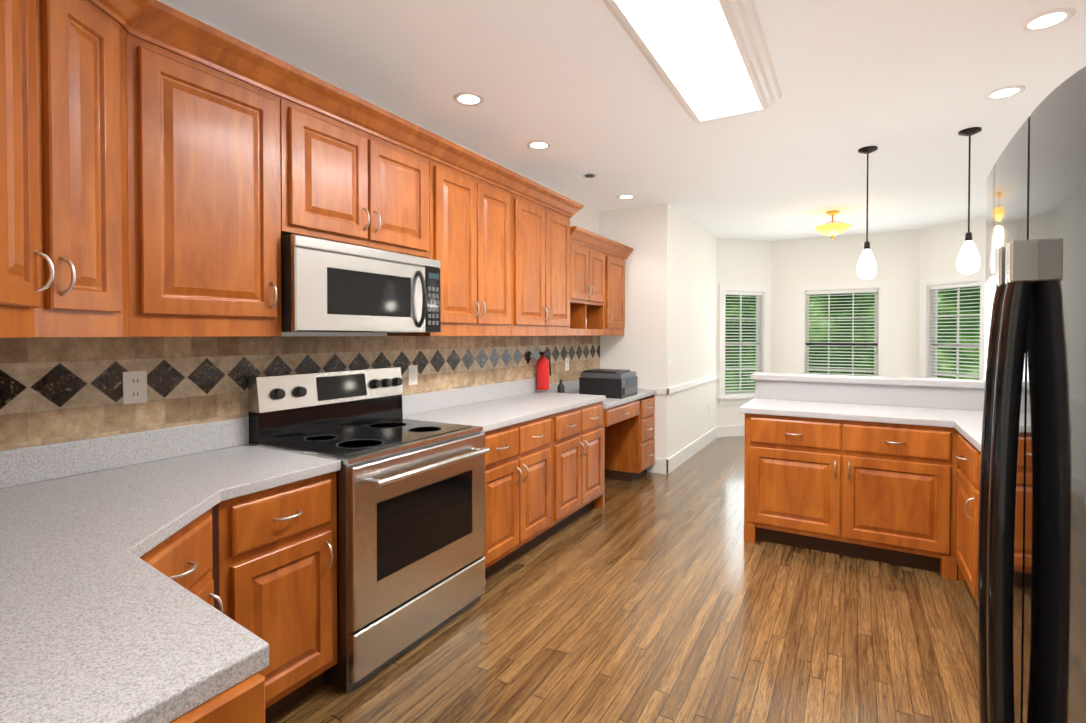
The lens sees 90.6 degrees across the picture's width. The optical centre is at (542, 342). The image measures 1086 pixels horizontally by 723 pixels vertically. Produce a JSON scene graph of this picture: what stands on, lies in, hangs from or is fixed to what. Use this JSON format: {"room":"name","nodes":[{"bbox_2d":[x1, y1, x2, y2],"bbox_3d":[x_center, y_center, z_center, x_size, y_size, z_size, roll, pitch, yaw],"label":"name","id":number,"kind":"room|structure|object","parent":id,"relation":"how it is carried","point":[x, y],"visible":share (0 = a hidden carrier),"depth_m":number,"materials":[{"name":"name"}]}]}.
{"room":"kitchen","nodes":[
{"label":"kitchen","id":0,"kind":"room"},
{"bbox_2d":[43,0,598,444],"bbox_3d":[-1.428,0.009,2.348,0.120,2.710,8.120,0,1,30],"label":"wall","id":1,"kind":"structure","parent":0,"point":[585,217],"depth_m":2.99,"materials":[{"name":"white paint"}]},
{"bbox_2d":[0,0,128,337],"bbox_3d":[-1.507,-0.496,1.303,0.776,0.970,0.898,0,1,30],"label":"upper cabinet","id":2,"kind":"object","parent":1,"relation":"attached to","point":[63,203],"visible":1,"depth_m":1.44,"materials":[{"name":"brown wood"}]},
{"bbox_2d":[87,0,583,217],"bbox_3d":[-0.673,-1.053,2.660,0.476,0.105,4.157,0,1,23],"label":"crown molding","id":3,"kind":"structure","parent":2,"relation":"attached to","point":[163,26],"depth_m":2.19,"materials":[{"name":"brown wood"}]},
{"bbox_2d":[126,34,281,336],"bbox_3d":[-1.317,-0.507,2.021,0.387,0.970,0.533,0,1,30],"label":"upper cabinet","id":4,"kind":"object","parent":1,"relation":"attached to","point":[204,198],"visible":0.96,"depth_m":1.90,"materials":[{"name":"brown wood"}]},
{"bbox_2d":[0,336,599,449],"bbox_3d":[-0.729,0.174,3.424,0.010,0.428,5.333,0,1,30],"label":"tile backsplash","id":5,"kind":"structure","parent":1,"relation":"attached to","point":[57,389],"depth_m":2.20,"materials":[{"name":"tile"}]},
{"bbox_2d":[123,371,146,403],"bbox_3d":[-1.532,0.169,2.018,0.006,0.120,0.076,0,1,30],"label":"electrical outlet","id":6,"kind":"object","parent":5,"relation":"attached to","point":[134,386],"visible":1,"depth_m":2.01,"materials":[{"name":"white plastic"}]},
{"bbox_2d":[408,365,417,384],"bbox_3d":[-0.796,0.201,3.291,0.006,0.120,0.076,0,1,30],"label":"electrical outlet","id":7,"kind":"object","parent":5,"relation":"attached to","point":[412,374],"visible":1,"depth_m":3.29,"materials":[{"name":"white plastic"}]},
{"bbox_2d":[534,349,550,389],"bbox_3d":[-0.001,0.226,4.530,0.144,0.345,0.108,0,1,30],"label":"fire extinguisher","id":8,"kind":"object","parent":5,"relation":"attached to","point":[543,368],"visible":1,"depth_m":4.49,"materials":[{"name":"red metal"}]},
{"bbox_2d":[565,358,568,370],"bbox_3d":[0.229,0.205,5.066,0.006,0.120,0.076,0,1,30],"label":"electrical outlet","id":9,"kind":"object","parent":5,"relation":"attached to","point":[566,364],"visible":1,"depth_m":5.05,"materials":[{"name":"white plastic"}]},
{"bbox_2d":[280,98,428,257],"bbox_3d":[-0.961,-0.730,2.633,0.387,0.540,0.880,0,1,30],"label":"upper cabinet","id":10,"kind":"object","parent":1,"relation":"attached to","point":[343,183],"visible":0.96,"depth_m":2.46,"materials":[{"name":"brown wood"}]},
{"bbox_2d":[281,234,440,332],"bbox_3d":[-0.926,-0.245,2.620,0.462,0.390,0.878,0,1,30],"label":"microwave","id":11,"kind":"object","parent":10,"relation":"attached to","point":[329,286],"visible":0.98,"depth_m":2.40,"materials":[{"name":"silver metal"}]},
{"bbox_2d":[387,159,510,335],"bbox_3d":[-0.536,-0.526,3.372,0.387,0.970,0.812,0,1,30],"label":"upper cabinet","id":12,"kind":"object","parent":1,"relation":"attached to","point":[470,233],"visible":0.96,"depth_m":3.24,"materials":[{"name":"brown wood"}]},
{"bbox_2d":[511,193,569,335],"bbox_3d":[-0.114,-0.536,4.102,0.387,0.970,0.870,0,1,30],"label":"upper cabinet","id":13,"kind":"object","parent":1,"relation":"attached to","point":[540,270],"visible":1,"depth_m":3.96,"materials":[{"name":"brown wood"}]},
{"bbox_2d":[570,241,609,308],"bbox_3d":[0.270,-0.596,4.832,0.320,0.510,0.770,0,1,30],"label":"upper cabinet","id":14,"kind":"object","parent":1,"relation":"attached to","point":[597,292],"depth_m":4.77,"materials":[{"name":"brown wood"}]},
{"bbox_2d":[574,254,624,335],"bbox_3d":[0.591,-0.464,5.389,0.320,0.790,0.510,0,1,30],"label":"upper cabinet","id":15,"kind":"object","parent":1,"relation":"attached to","point":[587,322],"depth_m":5.20,"materials":[{"name":"brown wood"}]},
{"bbox_2d":[570,226,633,258],"bbox_3d":[0.566,-0.906,4.977,0.084,0.105,1.322,0,1,30],"label":"crown molding","id":16,"kind":"structure","parent":15,"relation":"attached to","point":[582,236],"depth_m":4.86,"materials":[{"name":"brown wood"}]},
{"bbox_2d":[268,436,979,722],"bbox_3d":[0.932,1.389,2.673,3.900,0.060,11.010,0,1,30],"label":"floor","id":17,"kind":"structure","parent":0,"point":[671,597],"depth_m":2.50,"materials":[{"name":"brown wood"}]},
{"bbox_2d":[140,508,222,612],"bbox_3d":[-1.111,0.941,1.437,0.337,0.872,0.470,0,1,-9],"label":"base cabinet","id":18,"kind":"object","parent":17,"relation":"on","point":[183,556],"visible":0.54,"depth_m":1.52,"materials":[{"name":"brown wood"}]},
{"bbox_2d":[170,673,264,722],"bbox_3d":[-0.584,0.953,0.598,0.042,0.872,0.562,0,1,30],"label":"cabinet end panel","id":19,"kind":"object","parent":17,"relation":"on","point":[243,701],"visible":0.78,"depth_m":0.79,"materials":[{"name":"brown wood"}]},
{"bbox_2d":[212,471,337,722],"bbox_3d":[-1.152,0.932,2.041,0.657,0.872,0.450,0,1,30],"label":"base cabinet","id":20,"kind":"object","parent":17,"relation":"on","point":[274,572],"visible":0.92,"depth_m":1.89,"materials":[{"name":"brown wood"}]},
{"bbox_2d":[0,417,340,722],"bbox_3d":[-1.026,0.427,1.372,1.553,0.158,1.475,0,1,30],"label":"countertop","id":21,"kind":"structure","parent":20,"relation":"on","point":[101,621],"depth_m":1.07,"materials":[{"name":"grey stone"}]},
{"bbox_2d":[248,367,489,693],"bbox_3d":[-0.772,0.755,2.586,0.741,1.210,0.868,0,1,30],"label":"range oven","id":22,"kind":"object","parent":17,"relation":"on","point":[410,533],"visible":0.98,"depth_m":2.40,"materials":[{"name":"silver metal"}]},
{"bbox_2d":[483,415,550,577],"bbox_3d":[-0.390,0.914,3.361,0.657,0.872,0.843,0,1,30],"label":"base cabinet","id":23,"kind":"object","parent":17,"relation":"on","point":[517,489],"visible":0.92,"depth_m":3.19,"materials":[{"name":"brown wood"}]},
{"bbox_2d":[542,401,602,540],"bbox_3d":[0.035,0.903,4.096,0.657,0.872,0.851,0,1,30],"label":"base cabinet","id":24,"kind":"object","parent":17,"relation":"on","point":[576,462],"visible":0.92,"depth_m":3.88,"materials":[{"name":"brown wood"}]},
{"bbox_2d":[402,378,605,432],"bbox_3d":[-0.192,0.393,3.733,0.632,0.158,1.696,0,1,30],"label":"countertop","id":25,"kind":"structure","parent":24,"relation":"on","point":[490,407],"depth_m":3.60,"materials":[{"name":"grey stone"}]},
{"bbox_2d":[594,395,654,507],"bbox_3d":[0.579,0.926,5.018,0.637,0.800,1.280,0,1,30],"label":"desk","id":26,"kind":"object","parent":17,"relation":"on","point":[628,442],"visible":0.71,"depth_m":5.12,"materials":[{"name":"brown wood"}]},
{"bbox_2d":[540,379,656,408],"bbox_3d":[0.554,0.446,5.027,0.632,0.160,1.282,0,1,30],"label":"countertop","id":27,"kind":"structure","parent":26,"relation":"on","point":[572,386],"depth_m":4.94,"materials":[{"name":"grey stone"}]},
{"bbox_2d":[557,380,564,392],"bbox_3d":[0.159,0.410,4.740,0.064,0.160,0.062,0,1,30],"label":"bottle","id":28,"kind":"object","parent":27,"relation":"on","point":[560,387],"visible":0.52,"depth_m":4.72,"materials":[{"name":"black plastic"}]},
{"bbox_2d":[579,369,637,398],"bbox_3d":[0.611,0.372,4.941,0.422,0.230,0.400,0,1,30],"label":"printer","id":29,"kind":"object","parent":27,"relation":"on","point":[616,383],"visible":0.98,"depth_m":4.79,"materials":[{"name":"black plastic"}]},
{"bbox_2d":[744,413,957,580],"bbox_3d":[1.985,0.911,3.560,1.150,0.872,0.625,0,1,30],"label":"base cabinet","id":30,"kind":"object","parent":17,"relation":"on","point":[881,492],"visible":0.98,"depth_m":3.30,"materials":[{"name":"brown wood"}]},
{"bbox_2d":[739,398,946,426],"bbox_3d":[1.961,0.455,3.581,1.140,0.038,0.602,0,1,30],"label":"countertop","id":31,"kind":"structure","parent":30,"relation":"on","point":[808,409],"depth_m":3.46,"materials":[{"name":"grey stone"}]},
{"bbox_2d":[935,408,982,451],"bbox_3d":[2.305,0.475,2.213,0.825,0.038,2.626,0,1,30],"label":"countertop","id":32,"kind":"structure","parent":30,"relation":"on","point":[967,424],"depth_m":3.02,"materials":[{"name":"grey stone"}]},
{"bbox_2d":[750,372,983,580],"bbox_3d":[2.374,0.800,3.497,1.985,1.095,0.786,0,1,30],"label":"half wall","id":33,"kind":"structure","parent":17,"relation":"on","point":[956,394],"depth_m":3.73,"materials":[{"name":"white paint"}]},
{"bbox_2d":[955,434,980,600],"bbox_3d":[2.508,0.924,2.589,0.833,0.872,0.612,0,1,30],"label":"base cabinet","id":34,"kind":"object","parent":17,"relation":"on","point":[968,453],"visible":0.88,"depth_m":2.70,"materials":[{"name":"brown wood"}]},
{"bbox_2d":[977,455,980,605],"bbox_3d":[2.178,0.933,2.019,0.833,0.872,0.700,0,1,30],"label":"base cabinet","id":35,"kind":"object","parent":17,"relation":"on","point":[978,518],"visible":0.04,"depth_m":2.47,"materials":[{"name":"brown wood"}]},
{"bbox_2d":[977,66,1085,722],"bbox_3d":[1.160,0.497,0.727,0.879,1.780,0.970,0,1,30],"label":"refrigerator","id":36,"kind":"object","parent":17,"relation":"on","point":[1031,598],"visible":1,"depth_m":0.89,"materials":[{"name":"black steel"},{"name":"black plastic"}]},
{"bbox_2d":[165,0,1085,240],"bbox_3d":[0.932,-1.390,2.634,3.900,0.080,11.010,0,1,30],"label":"ceiling","id":37,"kind":"structure","parent":0,"point":[903,86],"depth_m":2.94,"materials":[{"name":"white paint"}]},
{"bbox_2d":[453,92,484,105],"bbox_3d":[-0.411,-1.353,2.989,0.176,0.005,0.176,0,1,30],"label":"recessed light","id":38,"kind":"object","parent":37,"relation":"in","point":[468,98],"visible":1,"depth_m":2.98,"materials":[{"name":"white"}]},
{"bbox_2d":[526,140,551,149],"bbox_3d":[-0.027,-1.363,3.714,0.176,0.005,0.176,0,1,30],"label":"recessed light","id":39,"kind":"object","parent":37,"relation":"in","point":[538,145],"visible":1,"depth_m":3.71,"materials":[{"name":"white"}]},
{"bbox_2d":[582,173,595,177],"bbox_3d":[0.383,-1.370,4.424,0.120,0.012,0.120,0,1,30],"label":"recessed light","id":40,"kind":"object","parent":37,"relation":"in","point":[589,175],"visible":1,"depth_m":4.40,"materials":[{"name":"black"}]},
{"bbox_2d":[617,194,635,198],"bbox_3d":[0.791,-1.383,5.100,0.176,0.005,0.176,0,1,30],"label":"recessed light","id":41,"kind":"object","parent":37,"relation":"in","point":[627,196],"visible":0.98,"depth_m":5.09,"materials":[{"name":"white"}]},
{"bbox_2d":[602,0,781,122],"bbox_3d":[0.682,-1.301,2.364,0.506,0.090,1.626,0,1,30],"label":"fluorescent ceiling light","id":42,"kind":"object","parent":37,"relation":"attached to","point":[709,60],"visible":1,"depth_m":2.34,"materials":[{"name":"white plastic"}]},
{"bbox_2d":[815,210,852,239],"bbox_3d":[3.091,-1.244,5.721,0.358,0.300,0.372,0,1,30],"label":"semi-flush ceiling light","id":43,"kind":"object","parent":37,"relation":"attached to","point":[832,230],"visible":1,"depth_m":5.67,"materials":[{"name":"yellow glass"}]},
{"bbox_2d":[856,146,877,279],"bbox_3d":[2.294,-0.906,3.800,0.128,0.922,0.128,0,1,30],"label":"pendant light","id":44,"kind":"object","parent":37,"relation":"hanging from","point":[866,266],"visible":1,"depth_m":3.77,"materials":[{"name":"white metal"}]},
{"bbox_2d":[956,127,981,273],"bbox_3d":[2.744,-0.901,3.459,0.128,0.922,0.128,0,1,30],"label":"pendant light","id":45,"kind":"object","parent":37,"relation":"hanging from","point":[968,261],"visible":0.96,"depth_m":3.44,"materials":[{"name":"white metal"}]},
{"bbox_2d":[983,85,1025,99],"bbox_3d":[2.501,-1.352,2.912,0.176,0.005,0.176,0,1,30],"label":"recessed light","id":46,"kind":"object","parent":37,"relation":"in","point":[1004,92],"visible":1,"depth_m":2.91,"materials":[{"name":"white"}]},
{"bbox_2d":[1019,7,1075,32],"bbox_3d":[2.102,-1.342,2.241,0.176,0.005,0.176,0,1,30],"label":"recessed light","id":47,"kind":"object","parent":37,"relation":"in","point":[1047,20],"visible":1,"depth_m":2.23,"materials":[{"name":"white"}]},
{"bbox_2d":[599,203,716,458],"bbox_3d":[1.476,-0.050,6.514,0.740,2.710,2.220,0,1,30],"label":"wall","id":48,"kind":"structure","parent":0,"point":[670,279],"depth_m":5.60,"materials":[{"name":"white paint"}]},
{"bbox_2d":[647,458,664,473],"bbox_3d":[0.907,1.244,5.568,0.720,0.150,0.018,0,1,30],"label":"baseboard","id":49,"kind":"structure","parent":48,"relation":"attached to","point":[659,465],"depth_m":5.41,"materials":[{"name":"white wood"}]},
{"bbox_2d":[669,352,671,363],"bbox_3d":[1.302,0.160,5.465,0.010,0.120,0.075,0,1,30],"label":"light switch","id":50,"kind":"object","parent":48,"relation":"attached to","point":[670,357],"visible":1,"depth_m":5.45,"materials":[{"name":"white plastic"}]},
{"bbox_2d":[665,427,716,474],"bbox_3d":[1.800,1.233,6.334,0.018,0.150,2.238,0,1,30],"label":"baseboard","id":51,"kind":"structure","parent":48,"relation":"attached to","point":[671,463],"depth_m":6.06,"materials":[{"name":"white wood"}]},
{"bbox_2d":[716,238,771,426],"bbox_3d":[2.763,-0.064,7.480,1.019,2.710,0.120,0,1,-17],"label":"wall","id":52,"kind":"structure","parent":0,"point":[742,261],"depth_m":7.38,"materials":[{"name":"white paint"}]},
{"bbox_2d":[717,425,744,437],"bbox_3d":[2.784,1.217,7.432,0.899,0.150,0.018,0,1,-17],"label":"baseboard","id":53,"kind":"structure","parent":52,"relation":"attached to","point":[731,431],"depth_m":7.36,"materials":[{"name":"white wood"}]},
{"bbox_2d":[717,284,769,404],"bbox_3d":[2.771,0.027,7.458,0.860,1.650,0.170,0,1,-17],"label":"window","id":54,"kind":"structure","parent":52,"relation":"in","point":[722,398],"depth_m":7.46,"materials":[{"name":"white wood"}]},
{"bbox_2d":[725,292,762,395],"bbox_3d":[2.773,0.017,7.451,0.612,1.424,0.044,0,1,-17],"label":"window blind","id":55,"kind":"object","parent":54,"relation":"attached to","point":[742,293],"visible":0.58,"depth_m":7.44,"materials":[{"name":"white plastic"}]},
{"bbox_2d":[771,229,919,377],"bbox_3d":[3.980,-0.059,7.180,1.830,2.710,0.120,0,1,30],"label":"wall","id":56,"kind":"structure","parent":0,"point":[896,254],"depth_m":7.06,"materials":[{"name":"white paint"}]},
{"bbox_2d":[797,280,887,376],"bbox_3d":[3.968,0.031,7.160,1.090,1.650,0.170,0,1,30],"label":"window","id":57,"kind":"structure","parent":56,"relation":"in","point":[881,306],"depth_m":7.11,"materials":[{"name":"white"}]},
{"bbox_2d":[806,289,877,375],"bbox_3d":[3.964,0.021,7.154,0.842,1.424,0.044,0,1,30],"label":"window blind","id":58,"kind":"object","parent":57,"relation":"attached to","point":[843,291],"visible":0.81,"depth_m":7.13,"materials":[{"name":"white plastic"}]},
{"bbox_2d":[919,216,985,308],"bbox_3d":[4.858,-0.047,6.306,0.120,2.710,0.968,0,1,-15],"label":"wall","id":59,"kind":"structure","parent":0,"point":[940,246],"depth_m":6.36,"materials":[{"name":"white paint"}]},
{"bbox_2d":[919,272,985,379],"bbox_3d":[4.834,0.043,6.300,0.170,1.650,0.850,0,1,-15],"label":"window","id":60,"kind":"structure","parent":59,"relation":"in","point":[925,323],"depth_m":6.56,"materials":[{"name":"white"}]},
{"bbox_2d":[929,282,979,378],"bbox_3d":[4.827,0.033,6.298,0.044,1.424,0.602,0,1,-15],"label":"window blind","id":61,"kind":"object","parent":60,"relation":"attached to","point":[954,286],"visible":0.62,"depth_m":6.29,"materials":[{"name":"white plastic"}]},
{"label":"outside","id":62,"kind":"structure","parent":0,"visible":0},
{"bbox_2d":[725,286,979,391],"bbox_3d":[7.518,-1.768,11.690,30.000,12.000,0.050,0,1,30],"label":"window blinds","id":63,"kind":"object","parent":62,"point":[749,307],"depth_m":12.08,"materials":[{"name":"white plastic"}]},
{"bbox_3d":[2.418,0.022,1.449,0.120,2.710,10.170,0,1,30],"label":"wall","id":64,"kind":"structure","parent":0,"visible":0},
{"bbox_2d":[664,374,716,394],"bbox_3d":[1.781,0.476,6.298,0.032,0.065,2.182,0,1,30],"label":"trim","id":65,"kind":"structure","parent":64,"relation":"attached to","point":[674,389],"depth_m":5.99,"materials":[{"name":"white wood"}]}
]}

